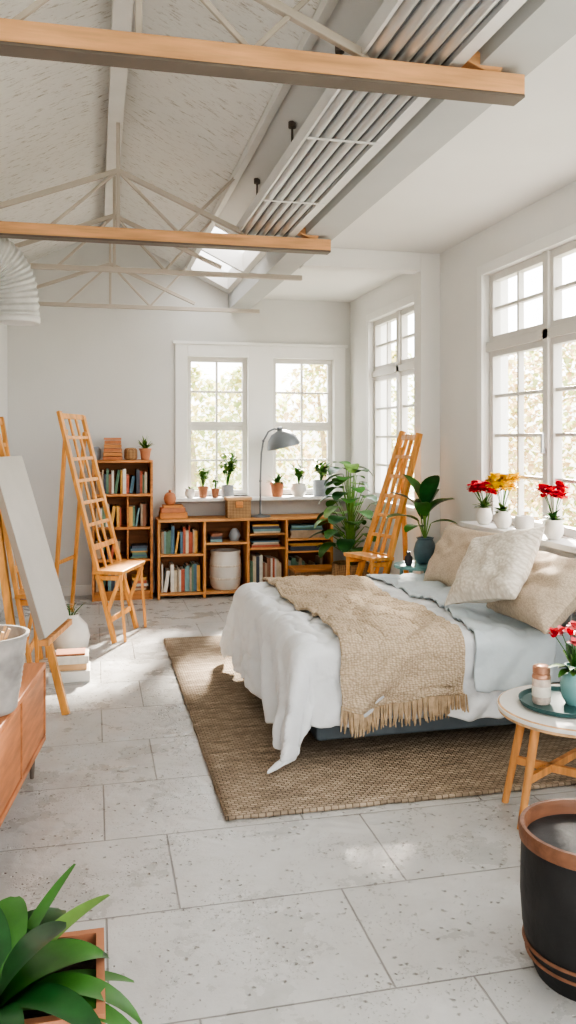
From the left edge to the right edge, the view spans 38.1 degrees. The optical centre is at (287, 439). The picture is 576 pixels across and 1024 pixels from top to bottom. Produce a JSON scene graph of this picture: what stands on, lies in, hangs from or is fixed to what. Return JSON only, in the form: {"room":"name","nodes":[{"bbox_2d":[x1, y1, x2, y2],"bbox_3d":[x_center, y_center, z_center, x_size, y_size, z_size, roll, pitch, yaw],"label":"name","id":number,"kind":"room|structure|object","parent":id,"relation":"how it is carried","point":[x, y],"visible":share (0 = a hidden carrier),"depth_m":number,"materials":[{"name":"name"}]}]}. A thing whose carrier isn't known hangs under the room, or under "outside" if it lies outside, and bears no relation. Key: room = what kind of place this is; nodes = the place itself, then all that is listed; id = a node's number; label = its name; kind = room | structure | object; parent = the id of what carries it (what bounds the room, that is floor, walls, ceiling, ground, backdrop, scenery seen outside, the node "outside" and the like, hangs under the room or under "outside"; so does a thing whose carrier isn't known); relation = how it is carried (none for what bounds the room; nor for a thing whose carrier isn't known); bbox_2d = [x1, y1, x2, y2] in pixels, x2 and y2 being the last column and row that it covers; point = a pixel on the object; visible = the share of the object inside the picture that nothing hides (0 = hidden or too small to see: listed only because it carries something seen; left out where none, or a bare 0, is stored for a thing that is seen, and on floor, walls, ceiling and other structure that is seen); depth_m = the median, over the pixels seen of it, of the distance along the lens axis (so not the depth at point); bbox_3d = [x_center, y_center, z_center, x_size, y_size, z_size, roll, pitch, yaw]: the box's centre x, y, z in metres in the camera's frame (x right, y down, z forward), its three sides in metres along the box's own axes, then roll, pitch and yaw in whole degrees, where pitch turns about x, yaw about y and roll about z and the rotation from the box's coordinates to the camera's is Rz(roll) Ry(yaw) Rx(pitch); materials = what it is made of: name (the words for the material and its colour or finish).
{"room":"art studio","nodes":[
{"label":"art studio","id":0,"kind":"room"},
{"bbox_2d":[0,324,6,599],"bbox_3d":[-1.685,-0.150,3.254,0.200,3.300,9.500,0,0,-13],"label":"wall","id":1,"kind":"structure","parent":0,"point":[3,328],"depth_m":7.57,"materials":[{"name":"paint"}]},
{"bbox_2d":[0,598,3,613],"bbox_3d":[-1.578,1.450,3.269,0.015,0.100,9.480,0,0,-13],"label":"baseboard","id":2,"kind":"structure","parent":1,"relation":"attached to","point":[1,600],"depth_m":7.27,"materials":[{"name":"white paint"}]},
{"bbox_2d":[0,238,40,325],"bbox_3d":[-1.952,-1.076,5.412,0.730,0.591,0.319,0,0,-43],"label":"pendant lamp","id":3,"kind":"object","parent":1,"relation":"attached to","point":[19,305],"visible":0.98,"depth_m":5.44,"materials":[{"name":"white paper"}]},
{"bbox_2d":[36,244,259,313],"bbox_3d":[-1.421,-1.575,7.780,2.350,0.710,0.040,0,0,-13],"label":"roof truss","id":4,"kind":"object","parent":1,"relation":"attached to","point":[148,306],"visible":0.8,"depth_m":7.76,"materials":[{"name":"wood"}]},
{"bbox_2d":[15,176,301,280],"bbox_3d":[-1.039,-1.575,6.123,2.350,0.710,0.040,0,0,-13],"label":"roof truss","id":5,"kind":"object","parent":1,"relation":"attached to","point":[163,271],"visible":0.77,"depth_m":6.10,"materials":[{"name":"wood"}]},
{"bbox_2d":[0,122,330,254],"bbox_3d":[-0.844,-1.562,5.100,2.270,0.737,0.102,0,0,-13],"label":"roof truss","id":6,"kind":"object","parent":1,"relation":"attached to","point":[308,244],"visible":0.9,"depth_m":5.06,"materials":[{"name":"brown wood"}]},
{"bbox_2d":[0,0,524,105],"bbox_3d":[-0.290,-1.562,2.703,2.270,0.737,0.102,0,0,-13],"label":"roof truss","id":7,"kind":"object","parent":1,"relation":"attached to","point":[475,82],"visible":0.87,"depth_m":2.72,"materials":[{"name":"brown wood"}]},
{"bbox_2d":[7,227,349,587],"bbox_3d":[-1.008,-0.375,8.388,3.830,3.750,0.200,0,0,-13],"label":"wall","id":8,"kind":"structure","parent":0,"point":[114,368],"depth_m":8.13,"materials":[{"name":"paint"}]},
{"bbox_2d":[11,582,154,597],"bbox_3d":[-1.003,1.450,8.279,3.390,0.100,0.015,0,0,-13],"label":"baseboard","id":9,"kind":"structure","parent":8,"relation":"attached to","point":[80,590],"depth_m":8.04,"materials":[{"name":"white wood"}]},
{"bbox_2d":[103,0,133,226],"bbox_3d":[-0.682,-1.975,3.486,0.090,0.110,9.500,0,0,-13],"label":"beam","id":10,"kind":"structure","parent":8,"relation":"attached to","point":[122,10],"depth_m":4.71,"materials":[{"name":"white wood"}]},
{"bbox_2d":[187,357,246,494],"bbox_3d":[-0.722,-0.140,8.439,0.610,1.380,0.050,0,0,-13],"label":"window","id":11,"kind":"structure","parent":8,"relation":"in","point":[216,426],"depth_m":8.43,"materials":[{"name":"white wood"}]},
{"bbox_2d":[173,340,347,496],"bbox_3d":[-0.260,-0.205,8.439,1.800,1.550,0.038,0,0,-13],"label":"trim","id":12,"kind":"structure","parent":8,"relation":"attached to","point":[260,356],"depth_m":8.42,"materials":[{"name":"white wood"}]},
{"bbox_2d":[183,0,338,269],"bbox_3d":[0.039,-1.653,3.652,0.040,0.050,9.500,0,0,-13],"label":"trim","id":13,"kind":"structure","parent":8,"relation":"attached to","point":[325,8],"depth_m":4.29,"materials":[{"name":"white wood"}]},
{"bbox_2d":[175,493,354,501],"bbox_3d":[-0.239,0.572,8.371,1.820,0.046,0.300,0,0,-13],"label":"windowsill","id":14,"kind":"object","parent":8,"relation":"attached to","point":[284,497],"visible":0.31,"depth_m":8.26,"materials":[{"name":"white wood"}]},
{"bbox_2d":[185,486,194,497],"bbox_3d":[-0.959,0.506,8.144,0.104,0.115,0.101,0,0,25],"label":"vase","id":15,"kind":"object","parent":14,"relation":"on","point":[189,492],"visible":1,"depth_m":8.11,"materials":[{"name":"white ceramic"}]},
{"bbox_2d":[195,466,210,497],"bbox_3d":[-0.833,0.410,8.174,0.174,0.308,0.161,0,0,-13],"label":"potted herb","id":16,"kind":"object","parent":14,"relation":"on","point":[203,474],"visible":1,"depth_m":8.15,"materials":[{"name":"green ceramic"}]},
{"bbox_2d":[210,477,219,497],"bbox_3d":[-0.711,0.463,8.169,0.086,0.201,0.086,0,0,33],"label":"seedling","id":17,"kind":"object","parent":14,"relation":"on","point":[215,491],"visible":1,"depth_m":8.15,"materials":[{"name":"brown ceramic"}]},
{"bbox_2d":[219,452,239,497],"bbox_3d":[-0.579,0.341,8.223,0.225,0.446,0.256,0,0,9],"label":"potted fern","id":18,"kind":"object","parent":14,"relation":"on","point":[226,490],"visible":0.99,"depth_m":8.18,"materials":[{"name":"green plant"}]},
{"bbox_2d":[266,474,286,496],"bbox_3d":[-0.098,0.451,8.315,0.231,0.226,0.197,0,0,-13],"label":"terracotta potted plant","id":19,"kind":"object","parent":14,"relation":"on","point":[277,487],"visible":1,"depth_m":8.28,"materials":[{"name":"green plant"}]},
{"bbox_2d":[291,464,307,496],"bbox_3d":[0.106,0.400,8.386,0.170,0.329,0.170,0,0,28],"label":"potted plant","id":20,"kind":"object","parent":14,"relation":"on","point":[298,489],"visible":1,"depth_m":8.33,"materials":[{"name":"green plant"}]},
{"bbox_2d":[312,458,331,495],"bbox_3d":[0.357,0.375,8.440,0.235,0.379,0.212,0,0,32],"label":"potted plant","id":21,"kind":"object","parent":14,"relation":"on","point":[319,489],"visible":0.94,"depth_m":8.38,"materials":[{"name":"green plant"}]},
{"bbox_2d":[273,359,331,493],"bbox_3d":[0.141,-0.140,8.638,0.640,1.380,0.050,0,0,-13],"label":"window","id":22,"kind":"structure","parent":8,"relation":"in","point":[301,426],"depth_m":8.63,"materials":[{"name":"white wood"}]},
{"bbox_2d":[228,0,575,308],"bbox_3d":[0.566,-1.460,3.774,0.200,0.320,9.500,0,0,-13],"label":"beam","id":23,"kind":"structure","parent":8,"relation":"attached to","point":[537,29],"depth_m":3.60,"materials":[{"name":"grey paint"}]},
{"bbox_2d":[0,0,383,293],"bbox_3d":[-0.545,-1.800,3.518,2.140,0.700,9.500,0,0,-13],"label":"roof slope","id":24,"kind":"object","parent":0,"point":[185,136],"visible":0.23,"depth_m":4.81,"materials":[{"name":"paint"}]},
{"bbox_2d":[190,224,265,291],"bbox_3d":[-0.579,-1.644,7.307,0.440,0.378,1.740,0,0,-13],"label":"window","id":25,"kind":"structure","parent":24,"relation":"attached to","point":[240,262],"depth_m":7.30,"materials":[{"name":"white glass"}]},
{"bbox_2d":[236,0,526,236],"bbox_3d":[0.502,-1.454,2.517,0.360,0.338,5.880,0,0,-13],"label":"radiator panel","id":26,"kind":"object","parent":24,"relation":"attached to","point":[345,129],"visible":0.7,"depth_m":3.34,"materials":[{"name":"metal"}]},
{"bbox_2d":[0,593,575,1023],"bbox_3d":[0.113,1.550,3.669,3.890,0.100,9.900,0,0,-13],"label":"floor","id":27,"kind":"structure","parent":0,"point":[393,913],"depth_m":2.88,"materials":[{"name":"tile"}]},
{"bbox_2d":[0,662,45,826],"bbox_3d":[-1.194,1.250,3.021,0.360,0.500,1.450,0,0,-6],"label":"sideboard","id":28,"kind":"object","parent":27,"relation":"on","point":[23,730],"visible":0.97,"depth_m":3.27,"materials":[{"name":"orange wood"}]},
{"bbox_2d":[0,625,29,716],"bbox_3d":[-1.111,0.848,3.079,0.304,0.301,0.304,0,0,-13],"label":"bucket","id":29,"kind":"object","parent":28,"relation":"on","point":[13,638],"visible":1,"depth_m":3.03,"materials":[{"name":"white ceramic"}]},
{"bbox_2d":[0,417,46,662],"bbox_3d":[-1.823,0.670,5.532,0.443,1.670,0.749,0,0,-13],"label":"wooden easel","id":30,"kind":"object","parent":27,"relation":"on","point":[19,594],"visible":0.34,"depth_m":5.27,"materials":[{"name":"brown wood"}]},
{"bbox_2d":[0,434,71,714],"bbox_3d":[-1.440,0.734,4.542,0.508,1.543,0.735,0,0,-13],"label":"easel","id":31,"kind":"object","parent":27,"relation":"on","point":[18,507],"visible":0.87,"depth_m":4.45,"materials":[{"name":"orange wood"}]},
{"bbox_2d":[48,648,89,683],"bbox_3d":[-1.374,1.414,5.261,0.250,0.172,0.230,0,0,-13],"label":"books","id":32,"kind":"object","parent":27,"relation":"on","point":[74,663],"visible":0.73,"depth_m":5.17,"materials":[{"name":"white paper"}]},
{"bbox_2d":[53,601,89,649],"bbox_3d":[-1.538,1.316,5.905,0.270,0.369,0.270,0,0,-13],"label":"ceramic vase","id":33,"kind":"object","parent":32,"relation":"on","point":[77,635],"visible":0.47,"depth_m":5.81,"materials":[{"name":"white ceramic"}]},
{"bbox_2d":[0,864,141,1023],"bbox_3d":[-0.580,1.256,1.698,0.552,0.488,0.493,0,0,-36],"label":"potted plant","id":34,"kind":"object","parent":27,"relation":"on","point":[49,974],"visible":1,"depth_m":1.74,"materials":[{"name":"green plant"}]},
{"bbox_2d":[55,411,146,643],"bbox_3d":[-1.590,0.640,6.640,1.156,1.729,0.649,0,0,35],"label":"chair","id":35,"kind":"object","parent":27,"relation":"on","point":[120,567],"visible":0.98,"depth_m":6.53,"materials":[{"name":"brown wood"}]},
{"bbox_2d":[92,459,152,601],"bbox_3d":[-1.581,0.845,7.958,0.560,1.310,0.320,0,0,-13],"label":"bookcase","id":36,"kind":"object","parent":27,"relation":"on","point":[127,535],"visible":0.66,"depth_m":8.06,"materials":[{"name":"brown wood"}]},
{"bbox_2d":[89,447,100,459],"bbox_3d":[-1.822,0.127,7.892,0.110,0.125,0.110,0,0,-13],"label":"jar","id":37,"kind":"object","parent":36,"relation":"on","point":[97,450],"visible":0.53,"depth_m":7.86,"materials":[{"name":"grey ceramic"}]},
{"bbox_2d":[103,438,121,459],"bbox_3d":[-1.666,0.084,7.928,0.180,0.210,0.200,0,0,-13],"label":"wooden boxes","id":38,"kind":"object","parent":36,"relation":"on","point":[112,446],"visible":1,"depth_m":7.83,"materials":[{"name":"orange wood"}]},
{"bbox_2d":[96,468,147,591],"bbox_3d":[-1.581,0.843,7.944,0.485,1.144,0.227,0,0,-13],"label":"books","id":39,"kind":"object","parent":36,"relation":"in","point":[138,550],"visible":0.66,"depth_m":7.87,"materials":[{"name":"paper"}]},
{"bbox_2d":[124,448,136,459],"bbox_3d":[-1.496,0.132,7.947,0.124,0.115,0.124,0,0,-13],"label":"wicker basket","id":40,"kind":"object","parent":36,"relation":"on","point":[129,453],"visible":1,"depth_m":7.90,"materials":[{"name":"brown wicker"}]},
{"bbox_2d":[138,436,153,459],"bbox_3d":[-1.363,0.070,7.940,0.181,0.237,0.168,0,0,10],"label":"potted succulent","id":41,"kind":"object","parent":36,"relation":"on","point":[145,451],"visible":1,"depth_m":7.91,"materials":[{"name":"orange ceramic"}]},
{"bbox_2d":[155,513,332,599],"bbox_3d":[-0.427,1.125,8.184,1.710,0.750,0.360,0,0,-13],"label":"bookcase","id":42,"kind":"object","parent":27,"relation":"on","point":[203,525],"visible":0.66,"depth_m":8.15,"materials":[{"name":"orange wood"}]},
{"bbox_2d":[159,504,187,518],"bbox_3d":[-1.106,0.686,8.037,0.260,0.125,0.200,0,0,-13],"label":"boxes","id":43,"kind":"object","parent":42,"relation":"on","point":[176,511],"visible":1,"depth_m":7.95,"materials":[{"name":"orange cardboard"}]},
{"bbox_2d":[164,490,175,504],"bbox_3d":[-1.133,0.549,8.021,0.120,0.145,0.120,0,0,-13],"label":"ginger jar","id":44,"kind":"object","parent":43,"relation":"on","point":[169,498],"visible":1,"depth_m":7.98,"materials":[{"name":"ceramic"}]},
{"bbox_2d":[209,548,241,589],"bbox_3d":[-0.610,1.257,8.131,0.316,0.370,0.316,0,0,-13],"label":"pot","id":45,"kind":"object","parent":42,"relation":"in","point":[225,564],"visible":1,"depth_m":8.01,"materials":[{"name":"white ceramic"}]},
{"bbox_2d":[224,496,251,517],"bbox_3d":[-0.482,0.649,8.066,0.250,0.200,0.165,0,0,-13],"label":"wicker hamper","id":46,"kind":"object","parent":42,"relation":"on","point":[235,506],"visible":1,"depth_m":8.00,"materials":[{"name":"brown wicker"}]},
{"bbox_2d":[160,523,323,592],"bbox_3d":[-0.442,1.128,8.160,1.590,0.626,0.238,0,0,-13],"label":"books","id":47,"kind":"object","parent":42,"relation":"in","point":[184,578],"depth_m":8.08,"materials":[{"name":"multicoloured paper"}]},
{"bbox_2d":[251,427,299,517],"bbox_3d":[-0.126,0.308,8.181,0.496,0.881,0.330,0,0,-13],"label":"desk lamp","id":48,"kind":"object","parent":42,"relation":"on","point":[281,438],"visible":0.98,"depth_m":8.11,"materials":[{"name":"white metal"}]},
{"bbox_2d":[288,564,331,575],"bbox_3d":[0.234,1.355,7.964,0.420,0.290,0.285,0,0,-13],"label":"storage box","id":49,"kind":"object","parent":27,"relation":"on","point":[319,569],"visible":0.37,"depth_m":7.86,"materials":[{"name":"wood"}]},
{"bbox_2d":[309,461,376,575],"bbox_3d":[0.501,0.848,7.661,0.611,1.304,0.767,0,0,-13],"label":"monstera","id":50,"kind":"object","parent":27,"relation":"on","point":[350,527],"visible":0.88,"depth_m":7.55,"materials":[{"name":"green plant"}]},
{"bbox_2d":[164,635,575,820],"bbox_3d":[0.357,1.490,4.983,1.948,0.018,3.066,0,0,-13],"label":"jute rug","id":51,"kind":"object","parent":27,"relation":"on","point":[235,739],"visible":0.44,"depth_m":3.89,"materials":[{"name":"brown wicker"}]},
{"bbox_2d":[394,560,427,574],"bbox_3d":[0.949,1.190,6.069,0.360,0.581,0.360,0,0,-13],"label":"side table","id":52,"kind":"object","parent":51,"relation":"on","point":[401,565],"visible":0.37,"depth_m":5.97,"materials":[{"name":"paint"}]},
{"bbox_2d":[405,551,412,565],"bbox_3d":[0.865,0.849,5.988,0.056,0.100,0.056,0,0,-13],"label":"bottle","id":53,"kind":"object","parent":52,"relation":"on","point":[408,558],"visible":1,"depth_m":5.97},
{"bbox_2d":[386,474,456,563],"bbox_3d":[0.966,0.573,6.024,0.485,0.651,0.393,0,0,31],"label":"potted plant","id":54,"kind":"object","parent":52,"relation":"on","point":[424,547],"visible":0.96,"depth_m":6.02,"materials":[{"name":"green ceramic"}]},
{"bbox_2d":[310,632,570,740],"bbox_3d":[0.628,1.240,4.928,1.400,0.480,1.540,0,0,-13],"label":"bed","id":55,"kind":"object","parent":51,"relation":"on","point":[321,734],"visible":0.16,"depth_m":4.16,"materials":[{"name":"grey fabric"}]},
{"bbox_2d":[344,430,422,575],"bbox_3d":[0.831,0.714,6.453,0.708,1.579,0.539,0,0,-32],"label":"chair","id":56,"kind":"object","parent":27,"relation":"on","point":[375,558],"visible":0.73,"depth_m":6.41,"materials":[{"name":"brown wood"}]},
{"bbox_2d":[496,684,575,829],"bbox_3d":[1.149,1.281,3.334,0.616,0.444,0.616,0,0,-13],"label":"round side table","id":57,"kind":"object","parent":27,"relation":"on","point":[509,705],"visible":0.7,"depth_m":3.27,"materials":[{"name":"brown wood"}]},
{"bbox_2d":[518,686,575,717],"bbox_3d":[1.108,1.047,3.335,0.364,0.022,0.364,0,0,-13],"label":"round tray","id":58,"kind":"object","parent":57,"relation":"on","point":[557,707],"visible":0.74,"depth_m":3.30,"materials":[{"name":"teal metal"}]},
{"bbox_2d":[532,663,550,704],"bbox_3d":[1.011,0.974,3.333,0.074,0.150,0.074,0,0,-13],"label":"candle","id":59,"kind":"object","parent":58,"relation":"on","point":[541,678],"visible":1,"depth_m":3.30,"materials":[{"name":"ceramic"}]},
{"bbox_2d":[547,621,575,705],"bbox_3d":[1.144,0.891,3.320,0.221,0.316,0.241,0,0,23],"label":"flower vase","id":60,"kind":"object","parent":58,"relation":"on","point":[568,679],"visible":1,"depth_m":3.30,"materials":[{"name":"teal ceramic"}]},
{"bbox_2d":[518,798,575,1001],"bbox_3d":[0.848,1.294,2.351,0.386,0.411,0.386,0,0,-13],"label":"planter","id":61,"kind":"object","parent":27,"relation":"on","point":[547,828],"visible":1,"depth_m":2.26,"materials":[{"name":"black"}]},
{"bbox_2d":[538,546,575,648],"bbox_3d":[1.532,1.048,4.536,0.103,0.905,2.150,0,0,-13],"label":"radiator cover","id":62,"kind":"object","parent":27,"relation":"on","point":[572,617],"visible":0.02,"depth_m":4.50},
{"bbox_2d":[220,578,504,773],"bbox_3d":[0.358,1.194,4.795,1.389,0.549,2.002,0,0,-13],"label":"duvet","id":63,"kind":"object","parent":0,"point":[285,656],"visible":0.48,"depth_m":4.07,"materials":[{"name":"fabric"}]},
{"bbox_2d":[262,575,468,738],"bbox_3d":[0.355,1.133,4.795,0.685,0.488,1.841,0,0,-13],"label":"knit throw blanket","id":64,"kind":"object","parent":63,"relation":"on","point":[402,652],"visible":1,"depth_m":4.00,"materials":[{"name":"fabric"}]},
{"bbox_2d":[366,573,555,692],"bbox_3d":[0.968,1.059,4.970,0.546,0.325,1.851,0,0,-13],"label":"coverlet","id":65,"kind":"object","parent":63,"relation":"on","point":[507,648],"visible":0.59,"depth_m":4.13,"materials":[{"name":"white fabric"}]},
{"bbox_2d":[423,523,497,585],"bbox_3d":[1.113,0.750,5.286,0.284,0.382,0.682,0,0,-18],"label":"pillow","id":66,"kind":"object","parent":65,"relation":"on","point":[450,550],"visible":0.52,"depth_m":5.29,"materials":[{"name":"beige fabric"}]},
{"bbox_2d":[444,526,545,605],"bbox_3d":[1.102,0.680,4.472,0.337,0.460,0.601,0,0,-31],"label":"textured pillow","id":67,"kind":"object","parent":65,"relation":"on","point":[496,567],"visible":1,"depth_m":4.35,"materials":[{"name":"white fabric"}]},
{"bbox_2d":[486,551,575,633],"bbox_3d":[1.323,0.778,4.359,0.379,0.365,0.699,0,0,-13],"label":"pillow","id":68,"kind":"object","parent":65,"relation":"on","point":[547,598],"visible":0.7,"depth_m":4.13,"materials":[{"name":"beige fabric"}]},
{"bbox_2d":[263,34,575,301],"bbox_3d":[1.165,-1.490,3.912,1.130,0.120,9.500,0,0,-13],"label":"ceiling","id":69,"kind":"structure","parent":0,"point":[507,159],"depth_m":4.67,"materials":[{"name":"paint"}]},
{"bbox_2d":[350,181,575,574],"bbox_3d":[1.803,-0.100,4.060,0.180,3.200,9.500,0,0,-13],"label":"wall","id":70,"kind":"structure","parent":0,"point":[556,211],"depth_m":6.09,"materials":[{"name":"paint"}]},
{"bbox_2d":[299,248,439,573],"bbox_3d":[0.627,0.035,6.354,1.080,2.930,0.140,0,0,-13],"label":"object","id":71,"kind":"structure","parent":70,"relation":"attached to","point":[425,267],"depth_m":6.39,"materials":[{"name":"paint"}]},
{"bbox_2d":[364,498,413,511],"bbox_3d":[0.936,0.573,7.380,0.085,0.035,1.460,0,0,-13],"label":"windowsill","id":72,"kind":"object","parent":70,"relation":"attached to","point":[408,508],"visible":0.18,"depth_m":7.34,"materials":[{"name":"white paint"}]},
{"bbox_2d":[366,294,413,497],"bbox_3d":[0.940,-0.320,7.355,0.020,1.780,1.550,0,0,-13],"label":"trim","id":73,"kind":"structure","parent":70,"relation":"attached to","point":[409,299],"depth_m":8.04,"materials":[{"name":"white wood"}]},
{"bbox_2d":[372,305,413,504],"bbox_3d":[1.008,-0.295,7.371,0.090,1.690,1.410,0,0,-13],"label":"window","id":74,"kind":"structure","parent":70,"relation":"in","point":[399,370],"depth_m":7.69,"materials":[{"name":"white wood"}]},
{"bbox_2d":[459,521,575,553],"bbox_3d":[1.532,0.573,4.556,0.195,0.035,2.390,0,0,-13],"label":"windowsill","id":75,"kind":"object","parent":70,"relation":"attached to","point":[567,545],"visible":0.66,"depth_m":4.66,"materials":[{"name":"white paint"}]},
{"bbox_2d":[466,480,499,524],"bbox_3d":[1.284,0.407,5.483,0.224,0.294,0.228,0,0,-13],"label":"flowers","id":76,"kind":"object","parent":75,"relation":"on","point":[483,514],"visible":0.88,"depth_m":5.45,"materials":[{"name":"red plant"}]},
{"bbox_2d":[485,472,522,528],"bbox_3d":[1.342,0.378,5.242,0.224,0.353,0.216,0,0,44],"label":"flowers","id":77,"kind":"object","parent":75,"relation":"on","point":[502,517],"visible":1,"depth_m":5.20,"materials":[{"name":"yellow plant"}]},
{"bbox_2d":[514,515,534,528],"bbox_3d":[1.412,0.504,4.996,0.120,0.100,0.120,0,0,-13],"label":"pot","id":78,"kind":"object","parent":75,"relation":"on","point":[520,521],"visible":0.8,"depth_m":4.95,"materials":[{"name":"ceramic"}]},
{"bbox_2d":[534,479,570,539],"bbox_3d":[1.485,0.388,4.649,0.208,0.333,0.223,0,0,-13],"label":"flowers","id":79,"kind":"object","parent":75,"relation":"on","point":[554,529],"visible":1,"depth_m":4.63,"materials":[{"name":"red plant"}]},
{"bbox_2d":[477,223,575,506],"bbox_3d":[1.583,-0.310,4.568,0.020,1.760,2.430,0,0,-13],"label":"trim","id":80,"kind":"structure","parent":70,"relation":"attached to","point":[568,232],"depth_m":5.68,"materials":[{"name":"white wood"}]},
{"bbox_2d":[486,240,575,537],"bbox_3d":[1.639,-0.285,4.581,0.115,1.670,2.290,0,0,-13],"label":"window","id":81,"kind":"structure","parent":70,"relation":"in","point":[554,331],"depth_m":4.97,"materials":[{"name":"wood"}]},
{"label":"outside","id":82,"kind":"structure","parent":0,"visible":0},
{"bbox_2d":[191,363,241,489],"bbox_3d":[-2.325,1.342,19.944,2.879,6.322,2.626,0,0,23],"label":"tree","id":83,"kind":"object","parent":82,"point":[194,378],"visible":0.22,"depth_m":19.85,"materials":[{"name":"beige plant"}]},
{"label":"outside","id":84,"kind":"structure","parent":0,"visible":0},
{"bbox_2d":[276,364,326,488],"bbox_3d":[0.889,1.153,21.272,3.190,6.700,3.123,0,0,-13],"label":"tree","id":85,"kind":"object","parent":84,"point":[322,444],"visible":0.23,"depth_m":21.04,"materials":[{"name":"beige plant"}]},
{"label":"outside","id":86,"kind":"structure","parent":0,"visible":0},
{"bbox_2d":[196,366,297,489],"bbox_3d":[-1.112,1.259,22.386,2.849,6.488,3.075,0,0,-13],"label":"tree","id":87,"kind":"object","parent":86,"point":[236,382],"visible":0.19,"depth_m":22.04,"materials":[{"name":"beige plant"}]},
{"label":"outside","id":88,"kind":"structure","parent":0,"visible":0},
{"bbox_2d":[413,354,564,519],"bbox_3d":[4.347,1.042,18.418,3.208,6.922,3.256,0,0,-35],"label":"tree","id":89,"kind":"object","parent":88,"point":[512,422],"visible":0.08,"depth_m":18.00,"materials":[{"name":"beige plant"}]},
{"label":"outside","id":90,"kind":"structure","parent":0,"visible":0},
{"bbox_2d":[508,342,575,527],"bbox_3d":[6.141,0.940,19.326,3.403,7.126,3.454,0,0,-13],"label":"tree","id":91,"kind":"object","parent":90,"point":[568,378],"visible":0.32,"depth_m":19.15,"materials":[{"name":"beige plant"}]},
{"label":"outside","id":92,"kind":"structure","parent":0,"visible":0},
{"bbox_2d":[325,345,413,496],"bbox_3d":[2.510,1.037,21.081,3.101,6.932,3.317,0,0,34],"label":"tree","id":93,"kind":"object","parent":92,"point":[393,352],"visible":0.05,"depth_m":20.81,"materials":[{"name":"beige plant"}]},
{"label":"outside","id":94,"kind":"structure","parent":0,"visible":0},
{"bbox_2d":[562,390,575,494],"bbox_3d":[8.022,1.037,19.505,3.296,6.932,3.258,0,0,-13],"label":"tree","id":95,"kind":"object","parent":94,"point":[564,464],"visible":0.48,"depth_m":19.62,"materials":[{"name":"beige plant"}]}
]}

